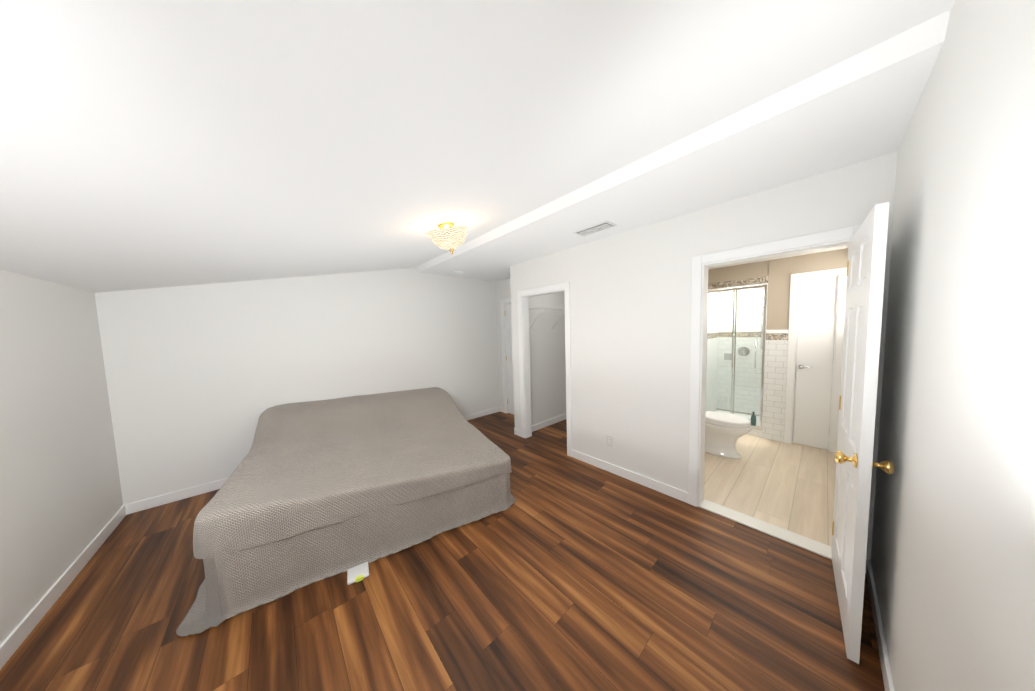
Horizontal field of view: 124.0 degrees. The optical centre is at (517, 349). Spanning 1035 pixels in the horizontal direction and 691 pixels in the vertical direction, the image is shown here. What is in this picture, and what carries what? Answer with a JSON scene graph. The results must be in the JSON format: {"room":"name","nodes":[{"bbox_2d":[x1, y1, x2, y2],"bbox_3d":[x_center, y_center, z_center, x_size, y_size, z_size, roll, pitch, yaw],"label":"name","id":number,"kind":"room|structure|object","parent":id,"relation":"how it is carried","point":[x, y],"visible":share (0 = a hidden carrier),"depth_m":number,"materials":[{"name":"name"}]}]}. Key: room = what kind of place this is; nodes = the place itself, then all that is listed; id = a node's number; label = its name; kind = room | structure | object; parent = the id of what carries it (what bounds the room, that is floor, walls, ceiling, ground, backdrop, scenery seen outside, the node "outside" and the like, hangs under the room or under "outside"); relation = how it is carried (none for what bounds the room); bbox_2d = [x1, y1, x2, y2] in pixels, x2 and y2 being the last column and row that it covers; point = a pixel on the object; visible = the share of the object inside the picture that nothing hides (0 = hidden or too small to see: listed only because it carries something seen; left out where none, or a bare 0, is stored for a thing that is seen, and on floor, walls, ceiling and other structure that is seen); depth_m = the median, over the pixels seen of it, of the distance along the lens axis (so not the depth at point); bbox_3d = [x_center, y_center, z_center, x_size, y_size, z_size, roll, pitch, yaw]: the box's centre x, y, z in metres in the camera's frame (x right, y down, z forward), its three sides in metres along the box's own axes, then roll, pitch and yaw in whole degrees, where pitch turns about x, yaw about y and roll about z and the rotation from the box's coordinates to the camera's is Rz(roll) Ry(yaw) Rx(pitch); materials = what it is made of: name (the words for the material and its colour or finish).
{"room":"bedroom","nodes":[
{"label":"bedroom","id":0,"kind":"room"},
{"bbox_2d":[0,269,122,644],"bbox_3d":[-2.110,0.191,0.659,0.120,2.750,4.485,-5,5,-42],"label":"wall","id":1,"kind":"structure","parent":0,"point":[61,502],"depth_m":1.73,"materials":[{"name":"white paint"}]},
{"bbox_2d":[0,505,125,669],"bbox_3d":[-2.058,1.509,0.838,0.013,0.095,4.352,-5,5,-42],"label":"baseboard","id":2,"kind":"structure","parent":1,"relation":"attached to","point":[12,642],"depth_m":1.65,"materials":[{"name":"white wood"}]},
{"bbox_2d":[95,268,499,504],"bbox_3d":[-2.008,-0.038,3.834,4.520,2.750,0.120,-5,5,-42],"label":"wall","id":3,"kind":"structure","parent":0,"point":[200,378],"depth_m":3.01,"materials":[{"name":"white paint"}]},
{"bbox_2d":[125,407,499,514],"bbox_3d":[-1.926,1.288,3.879,4.280,0.095,0.013,-5,5,-42],"label":"baseboard","id":4,"kind":"structure","parent":3,"relation":"attached to","point":[145,504],"depth_m":2.68,"materials":[{"name":"white wood"}]},
{"bbox_2d":[0,412,884,690],"bbox_3d":[-0.137,1.403,2.564,5.420,0.050,4.605,-5,5,-42],"label":"floor","id":5,"kind":"structure","parent":0,"point":[564,572],"depth_m":1.52,"materials":[{"name":"laminate"}]},
{"bbox_2d":[176,387,514,636],"bbox_3d":[-1.389,1.000,2.769,2.434,0.802,2.331,-5,5,-42],"label":"bed","id":6,"kind":"object","parent":5,"relation":"on","point":[309,492],"visible":1,"depth_m":1.97,"materials":[{"name":"grey fabric"}]},
{"bbox_2d":[0,0,955,292],"bbox_3d":[-0.205,-0.962,2.395,5.420,0.806,4.605,-5,5,-42],"label":"ceiling","id":7,"kind":"structure","parent":0,"point":[146,144],"depth_m":0.98,"materials":[{"name":"white paint"}]},
{"bbox_2d":[425,222,467,254],"bbox_3d":[-0.560,-0.895,2.217,0.320,0.245,0.321,-2,4,-7],"label":"ceiling light fixture","id":8,"kind":"object","parent":7,"relation":"attached to","point":[448,236],"visible":1,"depth_m":2.12,"materials":[{"name":"beige glass"}]},
{"bbox_2d":[454,270,463,273],"bbox_3d":[-0.884,-1.173,4.158,0.136,0.036,0.136,-5,5,-42],"label":"smoke detector","id":9,"kind":"object","parent":7,"relation":"attached to","point":[458,271],"visible":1,"depth_m":4.12,"materials":[{"name":"white plastic"}]},
{"bbox_2d":[573,221,616,236],"bbox_3d":[0.713,-1.116,2.555,0.170,0.012,0.360,-5,5,-42],"label":"air vent","id":10,"kind":"object","parent":7,"relation":"attached to","point":[604,225],"visible":0.98,"depth_m":2.53,"materials":[{"name":"silver metal"}]},
{"bbox_2d":[496,278,510,408],"bbox_3d":[-0.003,-0.170,4.886,0.120,2.750,0.980,-5,5,-42],"label":"wall","id":11,"kind":"structure","parent":0,"point":[499,290],"depth_m":5.13,"materials":[{"name":"white paint"}]},
{"bbox_2d":[500,300,507,412],"bbox_3d":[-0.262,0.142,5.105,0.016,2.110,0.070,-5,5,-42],"label":"trim","id":12,"kind":"structure","parent":11,"relation":"attached to","point":[503,354],"depth_m":5.09,"materials":[{"name":"white wood"}]},
{"bbox_2d":[503,298,510,303],"bbox_3d":[-0.007,-0.860,4.716,0.016,0.070,0.780,-5,5,-42],"label":"trim","id":13,"kind":"structure","parent":11,"relation":"attached to","point":[506,300],"depth_m":4.90,"materials":[{"name":"white wood"}]},
{"bbox_2d":[504,304,513,414],"bbox_3d":[0.056,0.195,4.824,0.167,2.012,0.756,-5,5,-42],"label":"entry door","id":14,"kind":"structure","parent":11,"relation":"in","point":[509,361],"depth_m":5.03,"materials":[{"name":"white wood"}]},
{"bbox_2d":[528,292,565,424],"bbox_3d":[0.568,-0.161,4.525,1.390,2.750,0.120,-5,5,-42],"label":"wall","id":15,"kind":"structure","parent":0,"point":[548,371],"depth_m":4.38,"materials":[{"name":"white paint"}]},
{"bbox_2d":[529,306,564,330],"bbox_3d":[0.660,-0.471,4.299,1.254,0.336,0.310,-5,5,-42],"label":"wire closet shelf","id":16,"kind":"object","parent":15,"relation":"attached to","point":[542,309],"visible":0.5,"depth_m":4.05,"materials":[{"name":"white metal"}]},
{"bbox_2d":[532,414,566,431],"bbox_3d":[0.606,1.169,4.530,1.270,0.095,0.013,-5,5,-42],"label":"baseboard","id":17,"kind":"structure","parent":15,"relation":"attached to","point":[538,426],"depth_m":4.43,"materials":[{"name":"white wood"}]},
{"bbox_2d":[510,151,897,572],"bbox_3d":[1.062,-0.055,2.846,0.120,2.750,3.285,-5,5,-42],"label":"wall","id":18,"kind":"structure","parent":0,"point":[630,307],"depth_m":2.53,"materials":[{"name":"white paint"}]},
{"bbox_2d":[514,428,520,436],"bbox_3d":[0.008,1.220,4.059,0.013,0.095,0.160,-5,5,-42],"label":"baseboard","id":19,"kind":"structure","parent":18,"relation":"attached to","point":[517,431],"depth_m":4.06,"materials":[{"name":"white wood"}]},
{"bbox_2d":[517,291,524,437],"bbox_3d":[0.055,0.229,3.901,0.016,2.090,0.070,-5,5,-42],"label":"trim","id":20,"kind":"structure","parent":18,"relation":"attached to","point":[519,297],"depth_m":3.89,"materials":[{"name":"white wood"}]},
{"bbox_2d":[522,297,531,437],"bbox_3d":[0.134,0.261,3.919,0.120,2.020,0.012,-5,5,-42],"label":"trim","id":21,"kind":"structure","parent":18,"relation":"attached to","point":[526,363],"depth_m":3.91,"materials":[{"name":"white wood"}]},
{"bbox_2d":[521,283,563,296],"bbox_3d":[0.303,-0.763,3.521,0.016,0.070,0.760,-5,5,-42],"label":"trim","id":22,"kind":"structure","parent":18,"relation":"attached to","point":[543,289],"depth_m":3.48,"materials":[{"name":"white wood"}]},
{"bbox_2d":[564,282,571,456],"bbox_3d":[0.609,0.258,3.284,0.016,2.090,0.070,-5,5,-42],"label":"trim","id":23,"kind":"structure","parent":18,"relation":"attached to","point":[568,366],"depth_m":3.27,"materials":[{"name":"white wood"}]},
{"bbox_2d":[607,435,612,446],"bbox_3d":[0.985,0.979,2.941,0.008,0.116,0.072,-5,5,-42],"label":"outlet","id":24,"kind":"object","parent":18,"relation":"attached to","point":[610,441],"visible":1,"depth_m":2.94,"materials":[{"name":"white plastic"}]},
{"bbox_2d":[572,449,687,502],"bbox_3d":[1.077,1.274,2.866,0.013,0.095,1.245,-5,5,-42],"label":"baseboard","id":25,"kind":"structure","parent":18,"relation":"attached to","point":[671,491],"depth_m":2.75,"materials":[{"name":"white wood"}]},
{"bbox_2d":[688,255,701,506],"bbox_3d":[1.485,0.292,2.304,0.016,2.110,0.070,-5,5,-42],"label":"bathroom door trim leg","id":26,"kind":"structure","parent":18,"relation":"attached to","point":[696,296],"depth_m":2.29,"materials":[{"name":"white"}]},
{"bbox_2d":[699,499,831,559],"bbox_3d":[1.850,1.347,2.115,0.140,0.014,0.746,-5,5,-42],"label":"threshold","id":27,"kind":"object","parent":18,"relation":"attached to","point":[809,544],"depth_m":2.05,"materials":[{"name":"white"}]},
{"bbox_2d":[698,226,853,547],"bbox_3d":[1.814,0.302,2.035,0.146,2.110,0.770,-5,5,-42],"label":"door frame","id":28,"kind":"structure","parent":18,"relation":"attached to","point":[846,233],"depth_m":2.02,"materials":[{"name":"white wood"}]},
{"bbox_2d":[853,224,861,235],"bbox_3d":[2.046,0.321,1.679,0.016,2.110,0.070,-5,5,-42],"label":"bathroom door trim leg","id":29,"kind":"structure","parent":18,"relation":"attached to","point":[856,228],"depth_m":1.62,"materials":[{"name":"white"}]},
{"bbox_2d":[832,202,893,663],"bbox_3d":[1.773,0.388,1.429,0.748,2.012,0.167,-5,5,-42],"label":"bathroom door","id":30,"kind":"structure","parent":18,"relation":"in","point":[865,274],"depth_m":1.25,"materials":[{"name":"white wood"}]},
{"bbox_2d":[716,408,758,415],"bbox_3d":[3.796,-0.250,4.488,0.120,2.750,0.835,-5,5,-42],"label":"wall","id":31,"kind":"structure","parent":0,"point":[739,412],"depth_m":4.59,"materials":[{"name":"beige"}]},
{"bbox_2d":[706,267,768,437],"bbox_3d":[3.378,-0.022,4.205,0.910,2.360,0.715,-5,5,-42],"label":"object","id":32,"kind":"object","parent":31,"relation":"attached to","point":[721,347],"visible":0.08,"depth_m":4.50,"materials":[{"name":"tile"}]},
{"bbox_2d":[706,284,766,429],"bbox_3d":[3.069,0.106,3.934,0.078,1.954,0.693,-5,5,-42],"label":"glass","id":33,"kind":"object","parent":32,"relation":"attached to","point":[733,383],"visible":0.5,"depth_m":3.87,"materials":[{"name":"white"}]},
{"bbox_2d":[738,297,763,355],"bbox_3d":[3.690,-0.347,4.341,0.205,0.930,0.345,-5,5,-42],"label":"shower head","id":34,"kind":"object","parent":32,"relation":"attached to","point":[740,350],"depth_m":4.29,"materials":[{"name":"silver metal"}]},
{"bbox_2d":[751,411,755,424],"bbox_3d":[3.433,1.006,4.002,0.065,0.212,0.065,-5,5,-42],"label":"bottle","id":35,"kind":"object","parent":32,"relation":"on","point":[753,420],"depth_m":3.98,"materials":[{"name":"teal"}]},
{"bbox_2d":[704,434,835,546],"bbox_3d":[2.911,1.259,3.341,3.230,0.054,1.705,-5,5,-42],"label":"floor","id":36,"kind":"structure","parent":0,"point":[788,487],"depth_m":2.65,"materials":[{"name":"beige wood"}]},
{"bbox_2d":[705,411,750,458],"bbox_3d":[2.390,0.862,3.349,0.450,0.775,0.697,-5,5,-42],"label":"toilet","id":37,"kind":"object","parent":36,"relation":"on","point":[724,432],"visible":0.52,"depth_m":3.20,"materials":[{"name":"white ceramic"}]},
{"bbox_2d":[708,248,847,431],"bbox_3d":[3.336,-0.178,3.656,0.120,2.750,1.465,-5,5,-42],"label":"wall","id":38,"kind":"structure","parent":0,"point":[781,271],"depth_m":3.50,"materials":[{"name":"beige paint"}]},
{"bbox_2d":[762,330,787,441],"bbox_3d":[3.360,0.473,3.590,0.022,1.460,0.208,-5,5,-42],"label":"wainscot","id":39,"kind":"structure","parent":38,"relation":"attached to","point":[776,353],"depth_m":3.59,"materials":[{"name":"white tile"}]},
{"bbox_2d":[784,274,799,443],"bbox_3d":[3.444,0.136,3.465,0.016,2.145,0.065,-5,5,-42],"label":"trim","id":40,"kind":"structure","parent":38,"relation":"attached to","point":[791,354],"depth_m":3.46,"materials":[{"name":"white wood"}]},
{"bbox_2d":[793,276,836,449],"bbox_3d":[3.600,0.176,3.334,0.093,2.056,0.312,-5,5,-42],"label":"door","id":41,"kind":"structure","parent":38,"relation":"in","point":[815,340],"depth_m":3.34,"materials":[{"name":"white paint"},{"name":"wood"},{"name":"chrome handle"}]},
{"bbox_2d":[798,268,839,278],"bbox_3d":[3.547,-0.894,3.244,0.016,0.065,0.330,-5,5,-42],"label":"trim","id":42,"kind":"structure","parent":38,"relation":"attached to","point":[819,273],"depth_m":3.23,"materials":[{"name":"white wood"}]},
{"bbox_2d":[800,275,837,279],"bbox_3d":[3.598,-0.860,3.292,0.120,0.012,0.306,-5,5,-42],"label":"trim","id":43,"kind":"structure","parent":38,"relation":"attached to","point":[819,277],"depth_m":3.25,"materials":[{"name":"white wood"}]},
{"bbox_2d":[828,268,846,452],"bbox_3d":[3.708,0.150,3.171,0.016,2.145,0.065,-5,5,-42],"label":"trim","id":44,"kind":"structure","parent":38,"relation":"attached to","point":[838,355],"depth_m":3.17,"materials":[{"name":"white wood"}]},
{"bbox_2d":[709,245,847,268],"bbox_3d":[2.864,-1.159,3.188,3.170,0.080,1.705,-5,5,-42],"label":"ceiling","id":45,"kind":"structure","parent":0,"point":[791,255],"depth_m":3.39,"materials":[{"name":"white paint"}]},
{"bbox_2d":[870,0,1034,690],"bbox_3d":[0.816,0.130,0.347,3.830,2.750,0.120,-5,5,-42],"label":"wall","id":46,"kind":"structure","parent":0,"point":[952,560],"depth_m":0.68,"materials":[{"name":"white paint"}]},
{"bbox_2d":[866,559,894,690],"bbox_3d":[0.770,1.455,0.455,3.697,0.095,0.013,-5,5,-42],"label":"baseboard","id":47,"kind":"structure","parent":46,"relation":"attached to","point":[885,666],"depth_m":1.30,"materials":[{"name":"white wood"}]}
]}

